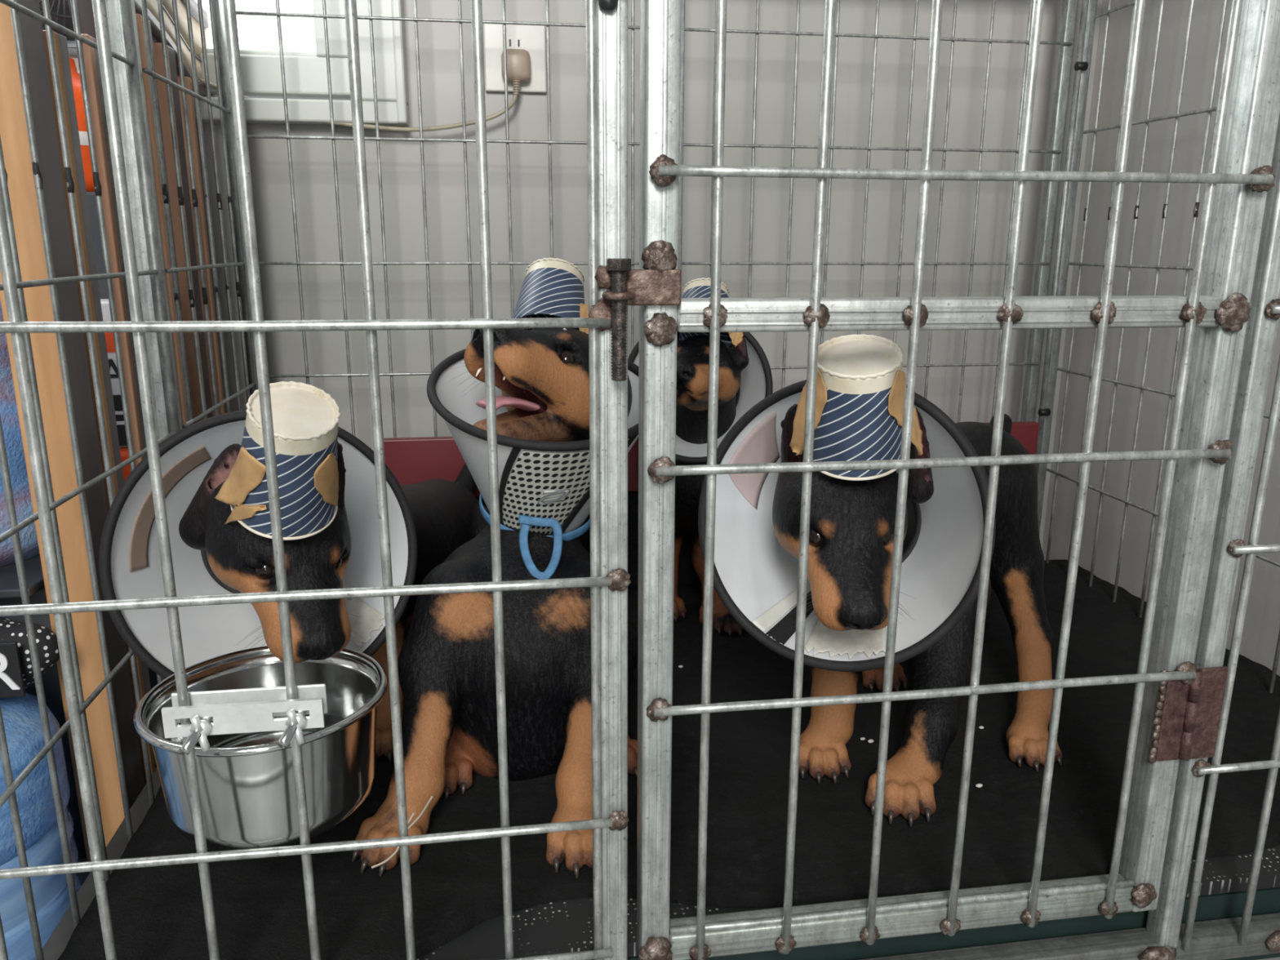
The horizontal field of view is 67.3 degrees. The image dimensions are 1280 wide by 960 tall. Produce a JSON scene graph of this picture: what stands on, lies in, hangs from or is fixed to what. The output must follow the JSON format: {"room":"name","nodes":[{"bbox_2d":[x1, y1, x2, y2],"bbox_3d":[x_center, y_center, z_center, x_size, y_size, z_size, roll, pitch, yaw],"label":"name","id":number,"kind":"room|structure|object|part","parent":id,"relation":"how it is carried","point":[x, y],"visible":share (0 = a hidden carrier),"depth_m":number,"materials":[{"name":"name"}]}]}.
{"room":"veterinary clinic","nodes":[
{"label":"veterinary clinic","id":0,"kind":"room"},
{"bbox_2d":[201,0,1102,550],"bbox_3d":[-0.574,-0.544,1.348,2.700,1.600,0.080,-2,14,-8],"label":"wall","id":1,"kind":"structure","parent":0,"point":[313,166],"depth_m":1.43,"materials":[{"name":"grey paint"}]},
{"bbox_2d":[71,0,408,126],"bbox_3d":[-0.790,-0.824,1.196,0.945,0.705,0.072,-2,14,-8],"label":"window","id":2,"kind":"structure","parent":1,"relation":"in","point":[303,37],"depth_m":1.30,"materials":[{"name":"plastic"}]},
{"bbox_3d":[-0.802,-0.828,1.199,0.822,0.638,0.042,-2,14,-8],"label":"sash","id":3,"kind":"part","parent":2,"relation":"part of","materials":[{"name":"plastic"}]},
{"bbox_3d":[-0.817,-0.837,1.219,0.800,0.630,0.004,-2,14,-8],"label":"pane","id":4,"kind":"part","parent":2,"relation":"part of","materials":[{"name":"white glass"}]},
{"bbox_2d":[200,48,530,132],"bbox_3d":[-0.377,-0.536,1.315,0.453,0.111,0.025,-2,14,-8],"label":"power cable","id":5,"kind":"object","parent":1,"relation":"attached to","point":[518,60],"visible":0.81,"depth_m":1.33,"materials":[{"name":"beige plastic"}]},
{"bbox_2d":[483,23,546,93],"bbox_3d":[-0.175,-0.593,1.351,0.086,0.090,0.011,-2,14,-8],"label":"wall socket","id":6,"kind":"object","parent":1,"relation":"attached to","point":[531,38],"visible":0.67,"depth_m":1.35,"materials":[{"name":"plastic"}]},
{"bbox_2d":[75,857,1279,959],"bbox_3d":[-0.254,0.698,-0.179,2.800,0.070,3.800,-2,14,-8],"label":"floor","id":7,"kind":"structure","parent":0,"point":[82,876],"depth_m":0.93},
{"bbox_2d":[0,692,80,959],"bbox_3d":[-0.595,0.293,0.813,0.196,0.233,0.196,-2,14,-8],"label":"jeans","id":8,"kind":"object","parent":7,"relation":"on","point":[21,717],"visible":0.62,"depth_m":0.80,"materials":[{"name":"blue fabric"}]},
{"bbox_2d":[0,616,59,697],"bbox_3d":[-0.574,0.150,0.816,0.152,0.077,0.064,-2,14,-8],"label":"bag","id":9,"kind":"object","parent":8,"relation":"on","point":[16,672],"visible":0.88,"depth_m":0.81,"materials":[{"name":"black fabric"}]},
{"bbox_2d":[0,585,86,857],"bbox_3d":[-0.668,0.218,0.984,0.235,0.295,0.175,-2,14,-8],"label":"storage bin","id":10,"kind":"object","parent":7,"relation":"on","point":[51,680],"visible":0.06,"depth_m":0.91,"materials":[{"name":"black plastic"}]},
{"bbox_2d":[0,554,44,598],"bbox_3d":[-0.664,0.076,0.926,0.235,0.008,0.220,-2,14,-8],"label":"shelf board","id":11,"kind":"object","parent":10,"relation":"on","point":[9,580],"visible":0.28,"depth_m":0.86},
{"bbox_2d":[0,298,39,566],"bbox_3d":[-0.662,-0.083,0.891,0.210,0.315,0.210,-2,14,-8],"label":"towel","id":12,"kind":"object","parent":11,"relation":"on","point":[8,406],"visible":0.2,"depth_m":0.87,"materials":[{"name":"blue fabric"}]},
{"bbox_2d":[38,0,81,58],"bbox_3d":[-0.736,-0.216,1.248,0.275,1.010,0.115,-11,18,-39],"label":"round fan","id":13,"kind":"object","parent":7,"relation":"on","point":[60,11],"visible":0.12,"depth_m":1.21,"materials":[{"name":"grey metal"}]},
{"bbox_2d":[0,0,144,873],"bbox_3d":[-0.513,-0.117,0.833,0.040,1.020,0.058,-2,14,-8],"label":"wooden slat","id":14,"kind":"object","parent":7,"relation":"on","point":[13,127],"visible":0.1,"depth_m":0.83,"materials":[{"name":"brown wood"}]},
{"bbox_2d":[86,191,108,298],"bbox_3d":[-0.728,-0.042,1.285,0.260,0.654,0.145,-2,14,-8],"label":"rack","id":15,"kind":"object","parent":7,"relation":"on","point":[91,201],"visible":0.02,"depth_m":1.16,"materials":[{"name":"grey metal"}]},
{"bbox_2d":[69,57,94,191],"bbox_3d":[-0.719,-0.442,1.205,0.114,0.160,0.114,-2,14,-8],"label":"jug","id":16,"kind":"object","parent":15,"relation":"on","point":[76,80],"visible":0.08,"depth_m":1.17,"materials":[{"name":"plastic"}]},
{"bbox_2d":[42,30,156,785],"bbox_3d":[-0.511,-0.011,0.924,0.016,0.772,0.030,-2,14,-8],"label":"wooden slat","id":17,"kind":"object","parent":7,"relation":"on","point":[60,41],"visible":0.22,"depth_m":0.88,"materials":[{"name":"brown wood"}]},
{"bbox_2d":[80,34,164,679],"bbox_3d":[-0.521,-0.037,1.003,0.012,0.784,0.040,-2,14,-8],"label":"wooden slat","id":18,"kind":"object","parent":7,"relation":"on","point":[91,60],"visible":0.23,"depth_m":0.94,"materials":[{"name":"orange wood"}]},
{"bbox_2d":[77,0,217,97],"bbox_3d":[-0.598,-0.203,1.307,0.049,0.959,0.443,-2,14,-8],"label":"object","id":19,"kind":"object","parent":7,"relation":"on","point":[86,20],"visible":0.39,"depth_m":1.17,"materials":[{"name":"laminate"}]},
{"bbox_3d":[-0.581,-0.556,1.222,0.012,0.090,0.423,-2,14,-8],"label":"cream panel","id":20,"kind":"part","parent":19,"relation":"part of","materials":[{"name":"laminate"}]},
{"bbox_3d":[-0.581,-0.597,1.211,0.012,0.110,0.423,-2,14,-8],"label":"cream panel","id":21,"kind":"part","parent":19,"relation":"part of","materials":[{"name":"laminate"}]},
{"bbox_2d":[147,666,157,688],"bbox_3d":[-0.657,0.234,1.236,0.144,0.142,0.098,-2,14,-8],"label":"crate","id":22,"kind":"object","parent":7,"relation":"on","point":[153,675],"visible":0.02,"depth_m":1.20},
{"bbox_2d":[120,447,130,481],"bbox_3d":[-0.657,0.060,1.193,0.144,0.214,0.098,-2,14,-8],"label":"crate","id":23,"kind":"object","parent":22,"relation":"on","point":[123,451],"visible":0.02,"depth_m":1.13,"materials":[{"name":"plastic"}]},
{"bbox_2d":[100,298,127,447],"bbox_3d":[-0.647,-0.129,1.156,0.125,0.170,0.080,-2,14,-8],"label":"product box","id":24,"kind":"object","parent":23,"relation":"on","point":[104,302],"visible":0.12,"depth_m":1.12,"materials":[{"name":"white cardboard"}]},
{"bbox_2d":[135,13,193,429],"bbox_3d":[-0.548,-0.098,1.142,0.020,0.833,0.038,-2,14,-8],"label":"wooden slat","id":25,"kind":"object","parent":7,"relation":"on","point":[140,22],"visible":0.27,"depth_m":1.08,"materials":[{"name":"orange wood"}]},
{"bbox_2d":[152,42,213,423],"bbox_3d":[-0.558,-0.110,1.220,0.016,0.818,0.040,-2,14,-8],"label":"wooden slat","id":26,"kind":"object","parent":7,"relation":"on","point":[157,48],"visible":0.3,"depth_m":1.16,"materials":[{"name":"orange wood"}]},
{"bbox_2d":[177,76,226,416],"bbox_3d":[-0.573,-0.118,1.301,0.020,0.795,0.036,-2,14,-8],"label":"wooden slat","id":27,"kind":"object","parent":7,"relation":"on","point":[191,103],"visible":0.27,"depth_m":1.24,"materials":[{"name":"orange wood"}]},
{"bbox_2d":[0,0,1279,959],"bbox_3d":[0.074,-0.141,1.000,1.350,0.990,0.847,-2,14,-8],"label":"cage","id":28,"kind":"object","parent":7,"relation":"on","point":[1229,317],"visible":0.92,"depth_m":0.65,"materials":[{"name":"metal"}]},
{"bbox_3d":[-0.488,0.287,1.032,0.022,0.022,0.770,-2,14,-8],"label":"rail","id":29,"kind":"part","parent":28,"relation":"part of","materials":[{"name":"silver metal"}]},
{"bbox_3d":[-0.491,-0.172,0.969,0.022,0.898,0.034,-2,14,-8],"label":"post","id":30,"kind":"part","parent":28,"relation":"part of","materials":[{"name":"metal"}]},
{"bbox_3d":[-0.473,-0.166,0.947,0.011,0.898,0.012,-2,14,-8],"label":"round post","id":31,"kind":"part","parent":28,"relation":"part of","materials":[{"name":"grey metal"}]},
{"bbox_3d":[-0.528,-0.254,1.300,0.020,0.898,0.020,-2,14,-8],"label":"corner post","id":32,"kind":"part","parent":28,"relation":"part of","materials":[{"name":"grey metal"}]},
{"bbox_3d":[-0.516,-0.250,1.282,0.018,0.898,0.018,-2,14,-8],"label":"round post","id":33,"kind":"part","parent":28,"relation":"part of","materials":[{"name":"metal"}]},
{"bbox_2d":[133,645,387,850],"bbox_3d":[-0.272,0.182,0.690,0.174,0.140,0.221,-2,14,-8],"label":"steel bowl","id":34,"kind":"object","parent":28,"relation":"attached to","point":[242,728],"visible":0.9,"depth_m":0.66,"materials":[{"name":"silver metal"}]},
{"bbox_3d":[-0.244,0.147,0.593,0.094,0.019,0.003,-2,14,-8],"label":"bracket plate","id":35,"kind":"part","parent":34,"relation":"part of","materials":[{"name":"metal"}]},
{"bbox_3d":[-0.246,0.141,0.607,0.093,0.020,0.002,-2,14,-8],"label":"plate","id":36,"kind":"part","parent":34,"relation":"part of","materials":[{"name":"metal"}]},
{"bbox_2d":[606,257,631,381],"bbox_3d":[-0.012,-0.094,0.567,0.014,0.071,0.015,-2,14,-8],"label":"bolt","id":37,"kind":"object","parent":28,"relation":"attached to","point":[619,267],"visible":1,"depth_m":0.56,"materials":[{"name":"black metal"}]},
{"bbox_3d":[0.008,-0.115,0.573,0.033,0.021,0.004,-2,14,-8],"label":"latch plate","id":38,"kind":"part","parent":28,"relation":"part of","materials":[{"name":"brown metal"}]},
{"bbox_3d":[0.050,-0.281,1.379,0.017,0.880,0.017,-2,14,-8],"label":"post","id":39,"kind":"part","parent":28,"relation":"part of","materials":[{"name":"grey metal"}]},
{"bbox_2d":[106,576,1279,959],"bbox_3d":[0.144,0.251,1.121,1.250,0.012,0.774,-2,14,-8],"label":"tray","id":40,"kind":"object","parent":28,"relation":"in","point":[564,926],"visible":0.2,"depth_m":0.74,"materials":[{"name":"rubber"}]},
{"bbox_2d":[57,559,1279,959],"bbox_3d":[0.142,0.241,1.113,1.236,0.011,0.760,-2,14,-8],"label":"mat","id":41,"kind":"object","parent":40,"relation":"on","point":[157,913],"visible":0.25,"depth_m":0.85,"materials":[{"name":"black rubber"}]},
{"bbox_2d":[178,441,489,761],"bbox_3d":[-0.284,0.085,1.004,0.202,0.351,0.599,2,14,8],"label":"puppy","id":42,"kind":"object","parent":41,"relation":"on","point":[446,514],"visible":0.39,"depth_m":0.74},
{"bbox_2d":[98,409,417,679],"bbox_3d":[-0.333,0.056,0.851,0.250,0.247,0.137,-6,15,-25],"label":"cone collar","id":43,"kind":"object","parent":42,"relation":"attached to","point":[130,561],"visible":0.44,"depth_m":0.83,"materials":[{"name":"plastic"}]},
{"bbox_2d":[214,381,340,540],"bbox_3d":[-0.254,-0.015,0.697,0.106,0.115,0.082,13,19,42],"label":"paper cup","id":44,"kind":"object","parent":42,"relation":"on","point":[305,417],"visible":0.91,"depth_m":0.67,"materials":[{"name":"paper"}]},
{"bbox_2d":[351,328,637,878],"bbox_3d":[-0.116,0.078,0.923,0.247,0.463,0.412,0,14,0],"label":"puppy","id":45,"kind":"object","parent":41,"relation":"on","point":[446,663],"visible":0.59,"depth_m":0.86},
{"bbox_2d":[371,795,433,868],"bbox_3d":[-0.186,0.273,0.749,0.052,0.045,0.008,-10,17,-35],"label":"twig","id":46,"kind":"object","parent":45,"relation":"on","point":[432,796],"visible":0.77,"depth_m":0.75,"materials":[{"name":"beige wood"}]},
{"bbox_2d":[426,348,639,579],"bbox_3d":[-0.088,-0.020,0.916,0.218,0.208,0.207,-2,14,-8],"label":"cone collar","id":47,"kind":"object","parent":45,"relation":"attached to","point":[544,487],"visible":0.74,"depth_m":0.88,"materials":[{"name":"plastic"}]},
{"bbox_3d":[-0.069,0.013,0.883,0.115,0.113,0.107,-2,14,-8],"label":"panel","id":48,"kind":"part","parent":47,"relation":"part of","materials":[{"name":"white plastic"}]},
{"bbox_2d":[511,257,588,333],"bbox_3d":[-0.090,-0.169,0.953,0.085,0.100,0.131,-2,14,-8],"label":"paper cup","id":49,"kind":"object","parent":45,"relation":"on","point":[552,287],"visible":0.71,"depth_m":0.94,"materials":[{"name":"blue paper"}]},
{"bbox_2d":[475,491,697,588],"bbox_3d":[0.049,0.085,1.418,1.090,0.150,0.024,-2,14,-8],"label":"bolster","id":50,"kind":"object","parent":41,"relation":"on","point":[687,575],"visible":0.02,"depth_m":1.41,"materials":[{"name":"black fabric"}]},
{"bbox_2d":[383,421,1039,497],"bbox_3d":[0.121,-0.030,1.394,0.972,0.085,0.016,-2,14,-8],"label":"dog bed","id":51,"kind":"object","parent":50,"relation":"on","point":[411,460],"visible":0.24,"depth_m":1.32,"materials":[{"name":"red fabric"}]},
{"bbox_2d":[673,331,748,636],"bbox_3d":[0.132,-0.004,1.245,0.274,0.411,0.277,-2,14,-8],"label":"puppy","id":52,"kind":"object","parent":41,"relation":"on","point":[693,352],"visible":0.29,"depth_m":1.19},
{"bbox_2d":[627,332,773,463],"bbox_3d":[0.073,-0.119,1.187,0.181,0.178,0.117,2,14,9],"label":"cone collar","id":53,"kind":"object","parent":52,"relation":"attached to","point":[756,382],"visible":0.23,"depth_m":1.17,"materials":[{"name":"plastic"}]},
{"bbox_2d":[679,277,743,347],"bbox_3d":[0.075,-0.189,1.115,0.072,0.089,0.109,-2,14,-8],"label":"paper cup","id":54,"kind":"object","parent":52,"relation":"on","point":[698,287],"visible":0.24,"depth_m":1.11,"materials":[{"name":"blue paper"}]},
{"bbox_2d":[772,404,1062,826],"bbox_3d":[0.261,0.090,0.931,0.280,0.384,0.532,12,18,38],"label":"puppy","id":55,"kind":"object","parent":41,"relation":"on","point":[852,522],"visible":0.59,"depth_m":0.90},
{"bbox_2d":[697,379,995,671],"bbox_3d":[0.172,0.025,0.786,0.231,0.225,0.142,7,15,24],"label":"cone collar","id":56,"kind":"object","parent":55,"relation":"attached to","point":[755,578],"visible":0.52,"depth_m":0.78,"materials":[{"name":"plastic"}]},
{"bbox_2d":[789,333,923,480],"bbox_3d":[0.156,-0.054,0.699,0.080,0.102,0.092,11,18,37],"label":"paper cup","id":57,"kind":"object","parent":55,"relation":"on","point":[860,381],"visible":0.74,"depth_m":0.67,"materials":[{"name":"blue paper"}]},
{"bbox_2d":[975,783,982,787],"bbox_3d":[0.320,0.288,0.906,0.007,0.004,0.004,-2,14,-8],"label":"crumb","id":58,"kind":"object","parent":41,"relation":"on","point":[979,785],"visible":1,"depth_m":0.91,"materials":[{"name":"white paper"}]},
{"bbox_3d":[0.202,0.330,0.730,0.367,0.022,0.021,-2,14,-8],"label":"rail","id":59,"kind":"part","parent":28,"relation":"part of","materials":[{"name":"metal"}]},
{"bbox_3d":[0.203,-0.108,0.621,0.367,0.020,0.021,-2,14,-8],"label":"rail","id":60,"kind":"part","parent":28,"relation":"part of","materials":[{"name":"metal"}]},
{"bbox_2d":[627,886,1279,959],"bbox_3d":[0.168,0.385,0.758,1.330,0.068,0.008,-2,14,-8],"label":"tray","id":61,"kind":"object","parent":28,"relation":"hanging from","point":[1267,900],"visible":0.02,"depth_m":0.77,"materials":[{"name":"silver metal"}]},
{"bbox_3d":[0.613,-0.301,1.467,0.016,0.880,0.016,-2,14,-8],"label":"corner post","id":62,"kind":"part","parent":28,"relation":"part of","materials":[{"name":"grey metal"}]},
{"bbox_3d":[0.630,-0.298,1.458,0.009,0.880,0.009,-2,14,-8],"label":"round post","id":63,"kind":"part","parent":28,"relation":"part of","materials":[{"name":"metal"}]},
{"bbox_3d":[0.121,0.387,0.733,1.310,0.022,0.022,-2,14,-8],"label":"rail","id":64,"kind":"part","parent":28,"relation":"part of","materials":[{"name":"metal"}]},
{"bbox_3d":[0.642,-0.302,1.471,0.016,0.880,0.016,-2,14,-8],"label":"corner post","id":65,"kind":"part","parent":28,"relation":"part of","materials":[{"name":"grey metal"}]},
{"bbox_2d":[1042,0,1279,675],"bbox_3d":[0.831,-0.425,0.895,0.065,1.600,1.269,-2,14,-8],"label":"wall","id":66,"kind":"structure","parent":0,"point":[1261,627],"depth_m":1.39,"materials":[{"name":"grey paint"}]}
]}

